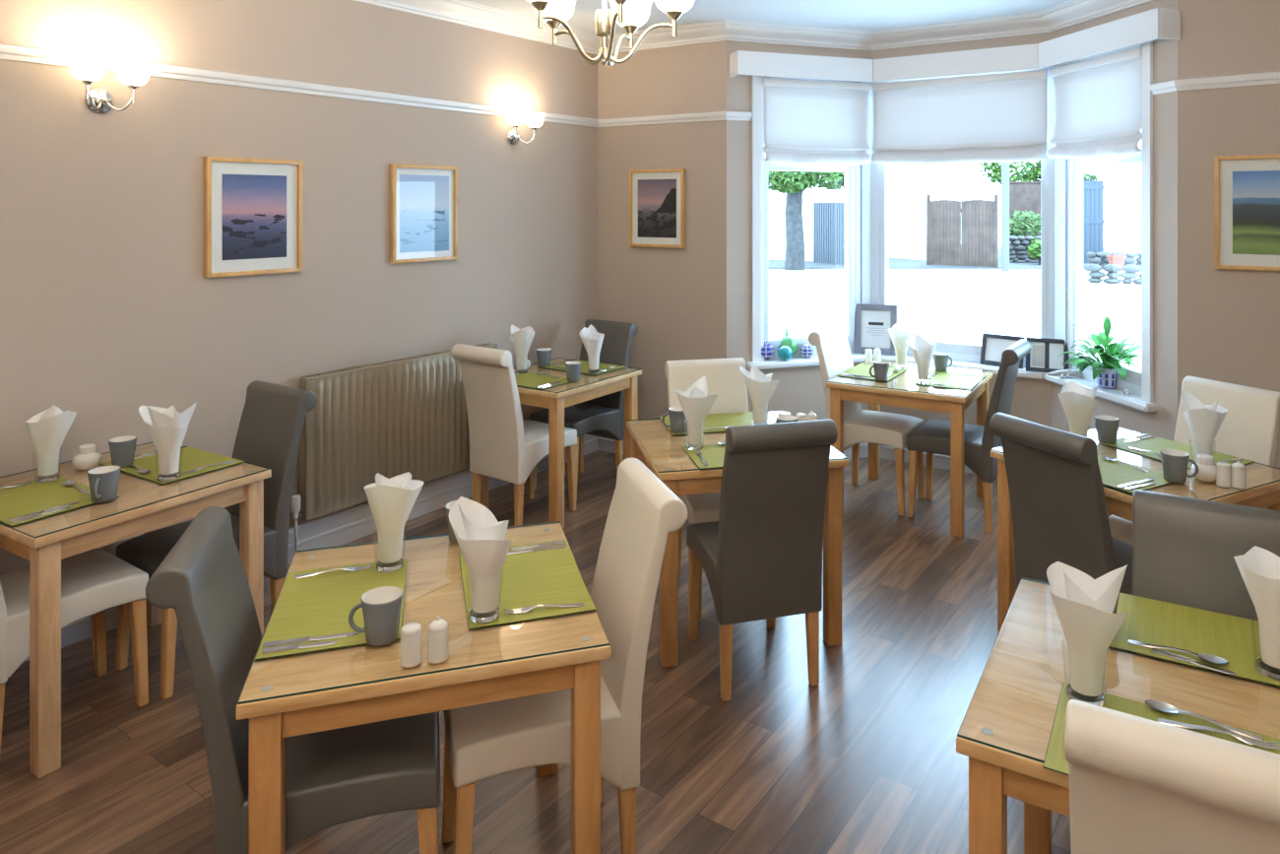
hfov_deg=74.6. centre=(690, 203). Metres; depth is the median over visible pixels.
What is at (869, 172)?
trim
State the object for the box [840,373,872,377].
table knife
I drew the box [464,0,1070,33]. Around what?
ceiling
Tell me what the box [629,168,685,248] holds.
framed picture
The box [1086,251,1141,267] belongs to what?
wall
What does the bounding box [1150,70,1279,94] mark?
trim
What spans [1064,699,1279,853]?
dining chair
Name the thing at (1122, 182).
wall
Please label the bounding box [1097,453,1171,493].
placemat
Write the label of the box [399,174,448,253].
print
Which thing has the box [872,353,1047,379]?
trim
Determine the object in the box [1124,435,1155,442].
table knife
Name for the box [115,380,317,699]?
dining chair
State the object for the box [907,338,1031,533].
dining chair
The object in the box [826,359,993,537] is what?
dining table
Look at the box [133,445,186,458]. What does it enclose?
table knife
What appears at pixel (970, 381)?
placemat
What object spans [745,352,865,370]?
trim
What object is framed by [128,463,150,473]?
spoon
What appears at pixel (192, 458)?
placemat
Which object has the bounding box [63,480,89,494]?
spoon
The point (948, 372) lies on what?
table knife
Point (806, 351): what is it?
float
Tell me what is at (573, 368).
mug
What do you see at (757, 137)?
trim
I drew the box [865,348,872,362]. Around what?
shaker
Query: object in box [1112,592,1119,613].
mug
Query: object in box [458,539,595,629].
placemat
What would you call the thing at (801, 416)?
shaker
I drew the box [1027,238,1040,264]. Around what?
shrub
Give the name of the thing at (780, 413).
sugar pot
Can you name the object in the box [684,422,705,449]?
glass tumbler
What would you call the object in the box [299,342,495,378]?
grille
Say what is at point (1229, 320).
wall
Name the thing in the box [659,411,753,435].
placemat
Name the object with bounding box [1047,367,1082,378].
driftwood
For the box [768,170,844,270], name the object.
street tree
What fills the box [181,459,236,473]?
fork
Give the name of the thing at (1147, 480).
table knife
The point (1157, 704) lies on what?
spoon
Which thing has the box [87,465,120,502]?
mug
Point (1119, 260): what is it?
pot
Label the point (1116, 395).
trim
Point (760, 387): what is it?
napkin
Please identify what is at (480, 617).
glass tumbler
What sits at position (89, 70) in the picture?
wall lamp
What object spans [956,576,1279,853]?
dining table
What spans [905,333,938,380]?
napkin
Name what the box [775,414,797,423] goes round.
mug
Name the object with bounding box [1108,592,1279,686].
placemat
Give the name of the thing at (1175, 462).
mug
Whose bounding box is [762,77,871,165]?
blind
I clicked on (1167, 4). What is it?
wall
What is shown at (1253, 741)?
fork
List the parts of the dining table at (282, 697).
leg, glass, leg, leg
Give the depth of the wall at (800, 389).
5.76 m
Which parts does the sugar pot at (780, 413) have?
lid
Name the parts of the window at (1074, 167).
sash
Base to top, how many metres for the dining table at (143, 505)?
0.762 m
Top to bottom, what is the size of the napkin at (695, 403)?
0.268 m
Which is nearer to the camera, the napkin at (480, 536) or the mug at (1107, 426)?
the napkin at (480, 536)
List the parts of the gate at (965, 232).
post, post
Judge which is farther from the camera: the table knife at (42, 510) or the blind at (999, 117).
the blind at (999, 117)
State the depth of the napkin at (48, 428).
3.07 m
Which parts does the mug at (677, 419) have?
handle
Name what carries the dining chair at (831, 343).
on the floor
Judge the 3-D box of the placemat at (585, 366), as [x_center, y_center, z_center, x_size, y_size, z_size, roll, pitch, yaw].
[-0.676,1.023,5.269,0.465,0.003,0.312,0,0,33]
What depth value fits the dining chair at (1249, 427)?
3.52 m
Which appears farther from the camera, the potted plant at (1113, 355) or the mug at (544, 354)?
the mug at (544, 354)
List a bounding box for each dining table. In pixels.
[0,441,271,777]
[235,520,610,853]
[480,357,641,527]
[626,410,848,667]
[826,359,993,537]
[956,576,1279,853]
[990,427,1279,631]
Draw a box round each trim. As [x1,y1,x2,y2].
[0,43,752,127]
[354,0,1152,55]
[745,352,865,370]
[751,75,764,362]
[860,81,879,304]
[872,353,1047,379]
[1044,373,1157,412]
[1048,64,1066,343]
[1141,40,1152,402]
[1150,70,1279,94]
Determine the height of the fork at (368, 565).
0.010 m
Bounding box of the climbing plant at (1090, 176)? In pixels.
[1083,172,1098,180]
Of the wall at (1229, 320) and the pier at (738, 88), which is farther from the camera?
the pier at (738, 88)
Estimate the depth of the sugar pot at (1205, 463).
3.09 m
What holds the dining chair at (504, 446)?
on the floor
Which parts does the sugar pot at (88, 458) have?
lid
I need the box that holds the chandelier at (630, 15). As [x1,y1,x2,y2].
[526,0,694,65]
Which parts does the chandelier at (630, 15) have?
lamp shade, lamp shade, arm, arm, stem, arm, arm, lamp shade, arm, lamp shade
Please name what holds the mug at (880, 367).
on the placemat at (860, 369)
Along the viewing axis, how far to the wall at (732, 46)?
5.74 m
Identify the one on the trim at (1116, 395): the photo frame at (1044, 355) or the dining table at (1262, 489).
the photo frame at (1044, 355)
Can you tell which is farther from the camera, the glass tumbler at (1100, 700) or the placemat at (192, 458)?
the placemat at (192, 458)
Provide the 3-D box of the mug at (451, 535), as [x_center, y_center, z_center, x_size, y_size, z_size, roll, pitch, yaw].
[-0.693,0.970,2.560,0.108,0.102,0.094,0,0,17]
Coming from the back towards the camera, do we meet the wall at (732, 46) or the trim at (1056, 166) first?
the wall at (732, 46)
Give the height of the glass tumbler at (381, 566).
0.112 m
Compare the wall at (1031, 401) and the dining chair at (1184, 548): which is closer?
the dining chair at (1184, 548)
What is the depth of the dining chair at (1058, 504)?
2.95 m
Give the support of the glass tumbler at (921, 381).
on the placemat at (970, 381)
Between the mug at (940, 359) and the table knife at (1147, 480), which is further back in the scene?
the mug at (940, 359)
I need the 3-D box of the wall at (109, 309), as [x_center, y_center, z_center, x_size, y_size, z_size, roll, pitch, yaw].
[-2.478,0.301,3.595,0.120,2.970,6.442,0,0,35]
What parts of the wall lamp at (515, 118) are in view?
lamp shade, arm, arm, lamp shade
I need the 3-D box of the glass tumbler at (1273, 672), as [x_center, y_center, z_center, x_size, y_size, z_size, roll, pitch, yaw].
[1.275,0.965,1.827,0.091,0.112,0.091,0,0,30]
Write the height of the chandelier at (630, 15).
0.754 m
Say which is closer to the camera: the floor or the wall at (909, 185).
the floor
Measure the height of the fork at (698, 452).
0.010 m
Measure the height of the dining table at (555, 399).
0.762 m
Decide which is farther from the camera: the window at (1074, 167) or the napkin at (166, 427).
the window at (1074, 167)
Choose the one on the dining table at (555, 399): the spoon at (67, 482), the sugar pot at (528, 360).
the sugar pot at (528, 360)
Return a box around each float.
[761,340,774,360]
[777,345,792,360]
[778,327,797,355]
[799,343,814,358]
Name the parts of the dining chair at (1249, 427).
seat, backrest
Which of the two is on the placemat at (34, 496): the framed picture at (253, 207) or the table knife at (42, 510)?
the table knife at (42, 510)
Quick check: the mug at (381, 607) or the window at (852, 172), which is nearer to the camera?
the mug at (381, 607)
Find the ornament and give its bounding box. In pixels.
[1124,388,1130,395]
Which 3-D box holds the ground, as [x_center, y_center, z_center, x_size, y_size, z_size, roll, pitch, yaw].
[10.000,2.186,26.500,48.000,0.200,35.000,0,0,0]
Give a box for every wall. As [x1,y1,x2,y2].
[0,0,598,575]
[598,40,726,420]
[726,40,870,72]
[745,361,868,419]
[768,198,816,260]
[870,32,1057,67]
[880,374,1051,427]
[888,163,930,259]
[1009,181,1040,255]
[1009,235,1040,262]
[1051,0,1177,65]
[1051,382,1177,440]
[1083,263,1141,284]
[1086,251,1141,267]
[1104,129,1141,258]
[1177,0,1279,469]
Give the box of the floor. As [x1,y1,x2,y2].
[0,449,1071,853]
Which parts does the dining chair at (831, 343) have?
backrest, leg, seat, leg, leg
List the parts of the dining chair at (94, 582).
leg, backrest, seat, leg, leg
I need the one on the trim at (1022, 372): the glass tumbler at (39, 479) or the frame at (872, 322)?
the frame at (872, 322)
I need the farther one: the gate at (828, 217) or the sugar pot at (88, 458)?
the gate at (828, 217)
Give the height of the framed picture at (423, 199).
0.553 m
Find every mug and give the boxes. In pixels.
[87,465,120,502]
[108,435,136,467]
[348,585,403,645]
[445,500,457,542]
[536,348,551,366]
[565,361,581,381]
[662,405,687,433]
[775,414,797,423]
[869,360,889,381]
[933,352,952,371]
[1094,415,1119,444]
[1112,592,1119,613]
[1159,448,1198,483]
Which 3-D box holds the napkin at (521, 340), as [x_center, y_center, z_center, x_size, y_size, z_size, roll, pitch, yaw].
[-1.016,0.867,5.078,0.158,0.262,0.178,0,0,-30]
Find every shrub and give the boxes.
[1009,209,1040,259]
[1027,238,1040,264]
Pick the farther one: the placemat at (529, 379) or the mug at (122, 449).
the placemat at (529, 379)
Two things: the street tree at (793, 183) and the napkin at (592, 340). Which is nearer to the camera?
the napkin at (592, 340)
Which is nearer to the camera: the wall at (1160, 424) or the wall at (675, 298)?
the wall at (1160, 424)
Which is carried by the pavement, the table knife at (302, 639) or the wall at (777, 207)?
the wall at (777, 207)
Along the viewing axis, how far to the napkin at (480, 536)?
2.04 m
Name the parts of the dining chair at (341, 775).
backrest, seat, leg, leg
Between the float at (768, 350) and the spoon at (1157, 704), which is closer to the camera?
the spoon at (1157, 704)
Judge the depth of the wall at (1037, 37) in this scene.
5.61 m
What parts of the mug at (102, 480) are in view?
handle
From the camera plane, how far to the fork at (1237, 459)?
3.32 m
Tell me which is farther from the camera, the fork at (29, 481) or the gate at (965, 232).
the gate at (965, 232)
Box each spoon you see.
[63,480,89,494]
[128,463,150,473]
[536,372,559,378]
[703,425,735,429]
[1101,455,1150,471]
[1127,639,1228,663]
[1128,447,1160,455]
[1144,699,1262,740]
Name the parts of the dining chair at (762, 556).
leg, seat, leg, leg, backrest, leg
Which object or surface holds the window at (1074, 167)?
in the wall at (1167, 4)
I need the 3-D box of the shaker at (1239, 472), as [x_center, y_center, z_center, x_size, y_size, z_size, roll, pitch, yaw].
[1.985,0.977,3.036,0.045,0.094,0.045,0,0,0]
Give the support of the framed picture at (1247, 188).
attached to the wall at (1229, 320)
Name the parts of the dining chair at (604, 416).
leg, seat, leg, leg, backrest, leg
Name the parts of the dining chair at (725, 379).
leg, seat, leg, backrest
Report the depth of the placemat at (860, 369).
5.10 m
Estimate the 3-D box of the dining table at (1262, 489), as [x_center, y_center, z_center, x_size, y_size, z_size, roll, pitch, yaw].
[1.790,1.405,3.351,0.785,0.762,0.795,0,0,-28]
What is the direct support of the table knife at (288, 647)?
on the placemat at (321, 604)
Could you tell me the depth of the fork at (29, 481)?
3.04 m
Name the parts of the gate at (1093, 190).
gate rail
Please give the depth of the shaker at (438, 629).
1.87 m
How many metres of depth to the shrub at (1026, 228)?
30.36 m
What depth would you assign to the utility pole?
25.90 m
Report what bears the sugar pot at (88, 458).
on the dining table at (143, 505)
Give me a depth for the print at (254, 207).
4.02 m
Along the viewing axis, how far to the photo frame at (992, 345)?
5.52 m
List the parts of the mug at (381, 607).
handle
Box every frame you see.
[854,303,896,355]
[980,332,1024,368]
[1025,336,1068,372]
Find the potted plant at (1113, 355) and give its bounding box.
[1059,315,1141,388]
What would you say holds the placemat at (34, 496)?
on the dining table at (143, 505)
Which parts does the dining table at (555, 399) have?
leg, leg, glass, leg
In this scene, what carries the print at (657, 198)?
attached to the framed picture at (657, 197)
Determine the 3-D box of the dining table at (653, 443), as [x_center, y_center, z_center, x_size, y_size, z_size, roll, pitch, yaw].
[0.169,1.405,3.682,0.785,0.762,0.795,0,0,-13]
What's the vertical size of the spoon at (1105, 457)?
0.012 m
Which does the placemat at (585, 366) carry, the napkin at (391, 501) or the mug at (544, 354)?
the mug at (544, 354)
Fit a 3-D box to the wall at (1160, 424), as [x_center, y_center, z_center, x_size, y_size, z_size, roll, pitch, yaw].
[2.457,1.444,4.829,0.120,0.685,1.016,0,0,-13]
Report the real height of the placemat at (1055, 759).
0.003 m
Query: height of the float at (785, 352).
0.100 m
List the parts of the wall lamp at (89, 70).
lamp shade, arm, arm, lamp shade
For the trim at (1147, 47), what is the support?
attached to the wall at (1167, 4)
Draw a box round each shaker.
[400,622,422,667]
[427,615,448,663]
[796,412,806,421]
[806,411,817,420]
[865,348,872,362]
[873,347,880,361]
[1216,461,1230,487]
[1231,460,1246,488]
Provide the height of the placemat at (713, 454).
0.003 m
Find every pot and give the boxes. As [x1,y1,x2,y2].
[71,443,102,470]
[514,355,530,369]
[774,411,790,423]
[1106,255,1126,271]
[1190,453,1215,482]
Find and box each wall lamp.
[65,55,152,113]
[504,110,545,145]
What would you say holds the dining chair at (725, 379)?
on the floor
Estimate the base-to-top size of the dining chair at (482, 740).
1.010 m
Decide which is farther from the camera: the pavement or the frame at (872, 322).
the pavement
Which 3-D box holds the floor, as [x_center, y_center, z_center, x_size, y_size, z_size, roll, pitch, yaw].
[0.307,1.811,2.301,6.118,0.050,7.404,0,0,35]
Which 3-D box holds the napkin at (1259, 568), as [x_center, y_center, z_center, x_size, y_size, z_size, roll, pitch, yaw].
[1.293,0.867,1.832,0.153,0.262,0.170,0,0,20]
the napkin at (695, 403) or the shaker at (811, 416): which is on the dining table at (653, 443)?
the shaker at (811, 416)
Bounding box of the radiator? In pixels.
[290,342,497,552]
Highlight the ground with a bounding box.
[768,243,1141,370]
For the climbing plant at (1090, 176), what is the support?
on the pavement
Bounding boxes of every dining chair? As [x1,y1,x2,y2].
[0,548,148,753]
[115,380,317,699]
[145,506,441,853]
[441,456,687,853]
[450,343,576,527]
[529,318,638,501]
[665,357,748,619]
[686,418,837,701]
[807,323,924,515]
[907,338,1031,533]
[989,412,1132,594]
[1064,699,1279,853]
[1108,375,1279,544]
[1132,489,1279,620]
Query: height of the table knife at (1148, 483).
0.006 m
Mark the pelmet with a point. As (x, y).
(1158, 23)
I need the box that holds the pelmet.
[729,7,1180,81]
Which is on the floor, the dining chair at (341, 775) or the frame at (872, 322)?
the dining chair at (341, 775)
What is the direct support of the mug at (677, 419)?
on the placemat at (729, 418)
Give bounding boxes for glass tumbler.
[31,447,63,482]
[154,446,183,480]
[372,524,406,572]
[465,573,503,623]
[513,354,529,373]
[586,358,601,373]
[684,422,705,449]
[749,401,769,425]
[893,349,908,369]
[915,368,931,383]
[1061,642,1109,706]
[1250,617,1279,680]
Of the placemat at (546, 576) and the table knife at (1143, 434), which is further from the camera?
the table knife at (1143, 434)
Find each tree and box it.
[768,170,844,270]
[977,159,1040,185]
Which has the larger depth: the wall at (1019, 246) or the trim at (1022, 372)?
the wall at (1019, 246)
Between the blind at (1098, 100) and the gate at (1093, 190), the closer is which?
the blind at (1098, 100)
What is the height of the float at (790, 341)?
0.203 m
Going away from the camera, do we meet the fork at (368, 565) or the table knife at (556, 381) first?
the fork at (368, 565)
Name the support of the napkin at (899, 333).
in the glass tumbler at (896, 365)
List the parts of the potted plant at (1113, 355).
pot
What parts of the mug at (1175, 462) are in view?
handle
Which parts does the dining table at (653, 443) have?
leg, leg, glass, leg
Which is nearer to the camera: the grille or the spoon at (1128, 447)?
the spoon at (1128, 447)
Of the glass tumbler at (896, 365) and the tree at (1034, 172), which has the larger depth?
the tree at (1034, 172)
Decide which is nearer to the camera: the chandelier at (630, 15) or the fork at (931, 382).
the chandelier at (630, 15)
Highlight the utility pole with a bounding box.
[1001,162,1009,271]
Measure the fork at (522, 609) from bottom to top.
0.010 m
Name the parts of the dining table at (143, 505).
leg, glass, leg, leg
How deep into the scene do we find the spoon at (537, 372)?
4.97 m
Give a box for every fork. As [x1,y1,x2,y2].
[0,480,32,488]
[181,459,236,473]
[293,563,372,577]
[504,602,584,614]
[694,448,707,465]
[931,382,967,387]
[1156,717,1279,749]
[1214,457,1242,465]
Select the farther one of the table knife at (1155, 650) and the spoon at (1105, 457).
the spoon at (1105, 457)
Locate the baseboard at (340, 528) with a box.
[25,433,997,660]
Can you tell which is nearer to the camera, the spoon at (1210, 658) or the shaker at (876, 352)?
the spoon at (1210, 658)
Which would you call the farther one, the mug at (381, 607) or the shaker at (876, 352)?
the shaker at (876, 352)
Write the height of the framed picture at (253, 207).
0.555 m
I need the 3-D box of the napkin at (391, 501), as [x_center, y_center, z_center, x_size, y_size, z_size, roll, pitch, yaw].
[-0.827,0.867,2.354,0.170,0.262,0.153,0,0,-35]
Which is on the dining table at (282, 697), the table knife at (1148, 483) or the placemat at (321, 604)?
the placemat at (321, 604)
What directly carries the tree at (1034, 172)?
on the pavement
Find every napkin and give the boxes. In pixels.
[25,404,76,475]
[138,401,196,474]
[364,471,423,563]
[448,496,511,612]
[510,323,534,369]
[578,323,604,370]
[675,375,717,444]
[739,365,779,422]
[888,321,912,365]
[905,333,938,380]
[1046,561,1129,696]
[1057,380,1097,437]
[1181,388,1227,461]
[1233,545,1279,668]
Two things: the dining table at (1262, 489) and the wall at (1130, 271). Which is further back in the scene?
the wall at (1130, 271)
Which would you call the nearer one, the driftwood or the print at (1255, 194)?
the print at (1255, 194)
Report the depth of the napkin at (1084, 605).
1.70 m
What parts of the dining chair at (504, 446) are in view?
leg, backrest, leg, leg, seat, leg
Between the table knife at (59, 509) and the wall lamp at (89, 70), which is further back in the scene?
the wall lamp at (89, 70)
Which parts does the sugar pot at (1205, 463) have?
lid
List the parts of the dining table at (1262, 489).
leg, glass, leg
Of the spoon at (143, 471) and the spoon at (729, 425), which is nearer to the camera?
the spoon at (143, 471)
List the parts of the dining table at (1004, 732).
leg, glass, leg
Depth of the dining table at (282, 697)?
1.92 m
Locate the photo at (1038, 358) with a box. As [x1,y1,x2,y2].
[1031,344,1044,366]
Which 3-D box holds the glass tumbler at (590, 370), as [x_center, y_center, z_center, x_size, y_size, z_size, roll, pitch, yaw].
[-0.581,0.965,5.074,0.091,0.112,0.091,0,0,33]
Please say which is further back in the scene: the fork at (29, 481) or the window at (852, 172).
the window at (852, 172)
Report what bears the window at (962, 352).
in the wall at (1037, 37)
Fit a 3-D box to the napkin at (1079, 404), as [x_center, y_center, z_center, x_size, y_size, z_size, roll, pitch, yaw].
[1.595,0.867,3.458,0.158,0.262,0.178,0,0,-10]
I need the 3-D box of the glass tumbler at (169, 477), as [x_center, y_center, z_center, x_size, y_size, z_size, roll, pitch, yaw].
[-1.941,0.965,3.124,0.091,0.112,0.091,0,0,30]
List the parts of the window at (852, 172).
sash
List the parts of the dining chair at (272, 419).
leg, leg, seat, backrest, leg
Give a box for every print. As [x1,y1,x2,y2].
[222,174,286,259]
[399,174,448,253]
[638,179,676,238]
[1232,170,1279,255]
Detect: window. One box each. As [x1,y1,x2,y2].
[764,75,860,358]
[879,66,1048,367]
[1066,45,1141,395]
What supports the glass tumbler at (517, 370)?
on the placemat at (529, 379)
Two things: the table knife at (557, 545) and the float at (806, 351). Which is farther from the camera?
the float at (806, 351)
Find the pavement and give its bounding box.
[768,247,1138,268]
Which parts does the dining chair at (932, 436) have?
leg, leg, seat, leg, backrest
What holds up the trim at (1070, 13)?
attached to the wall at (109, 309)
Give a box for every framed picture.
[204,156,302,277]
[389,163,457,263]
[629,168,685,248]
[1214,153,1279,271]
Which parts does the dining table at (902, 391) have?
leg, leg, glass, leg, leg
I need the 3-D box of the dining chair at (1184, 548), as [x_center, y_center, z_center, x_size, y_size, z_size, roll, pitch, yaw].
[1.247,1.281,1.959,0.396,1.010,0.600,0,0,30]
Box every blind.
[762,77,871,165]
[870,69,1047,164]
[1046,47,1142,159]
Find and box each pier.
[726,72,751,368]
[1152,39,1177,417]
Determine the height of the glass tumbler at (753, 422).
0.112 m
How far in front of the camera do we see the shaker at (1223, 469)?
3.04 m
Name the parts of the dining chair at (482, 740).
leg, leg, seat, leg, leg, backrest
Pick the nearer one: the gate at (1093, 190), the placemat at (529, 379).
the placemat at (529, 379)
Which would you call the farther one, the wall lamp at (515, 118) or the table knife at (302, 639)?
the wall lamp at (515, 118)
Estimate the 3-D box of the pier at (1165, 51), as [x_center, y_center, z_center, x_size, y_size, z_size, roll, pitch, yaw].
[2.550,0.114,4.415,0.120,1.975,0.168,0,0,-13]
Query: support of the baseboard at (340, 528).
attached to the wall at (109, 309)
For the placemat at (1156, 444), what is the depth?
3.52 m
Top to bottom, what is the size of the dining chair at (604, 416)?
1.010 m
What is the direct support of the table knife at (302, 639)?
on the placemat at (321, 604)
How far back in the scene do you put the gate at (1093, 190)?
29.00 m
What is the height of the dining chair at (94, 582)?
1.010 m
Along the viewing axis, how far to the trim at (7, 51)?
4.36 m
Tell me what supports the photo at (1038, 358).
attached to the photo frame at (1044, 355)
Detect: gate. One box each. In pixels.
[813,201,844,263]
[926,193,998,267]
[1083,180,1104,262]
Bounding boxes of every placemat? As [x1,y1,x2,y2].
[0,475,119,525]
[99,444,245,484]
[255,558,406,659]
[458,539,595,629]
[514,371,572,389]
[537,359,627,375]
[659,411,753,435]
[681,443,725,468]
[835,362,909,381]
[914,369,985,389]
[1042,682,1279,774]
[1097,433,1254,468]
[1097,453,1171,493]
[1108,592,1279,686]
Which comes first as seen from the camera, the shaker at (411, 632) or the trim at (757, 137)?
the shaker at (411, 632)
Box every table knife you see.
[6,501,79,521]
[11,506,69,522]
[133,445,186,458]
[261,640,337,653]
[262,631,358,646]
[507,544,567,554]
[510,540,564,549]
[535,381,560,387]
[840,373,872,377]
[948,372,983,376]
[1116,478,1154,488]
[1124,433,1149,439]
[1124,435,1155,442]
[1124,482,1155,490]
[1152,647,1235,674]
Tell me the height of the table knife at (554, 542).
0.006 m
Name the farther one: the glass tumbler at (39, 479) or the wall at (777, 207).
the wall at (777, 207)
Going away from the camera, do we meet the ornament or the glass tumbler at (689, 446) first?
the glass tumbler at (689, 446)
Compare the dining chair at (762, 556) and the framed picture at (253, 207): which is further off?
the framed picture at (253, 207)
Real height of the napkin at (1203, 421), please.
0.268 m

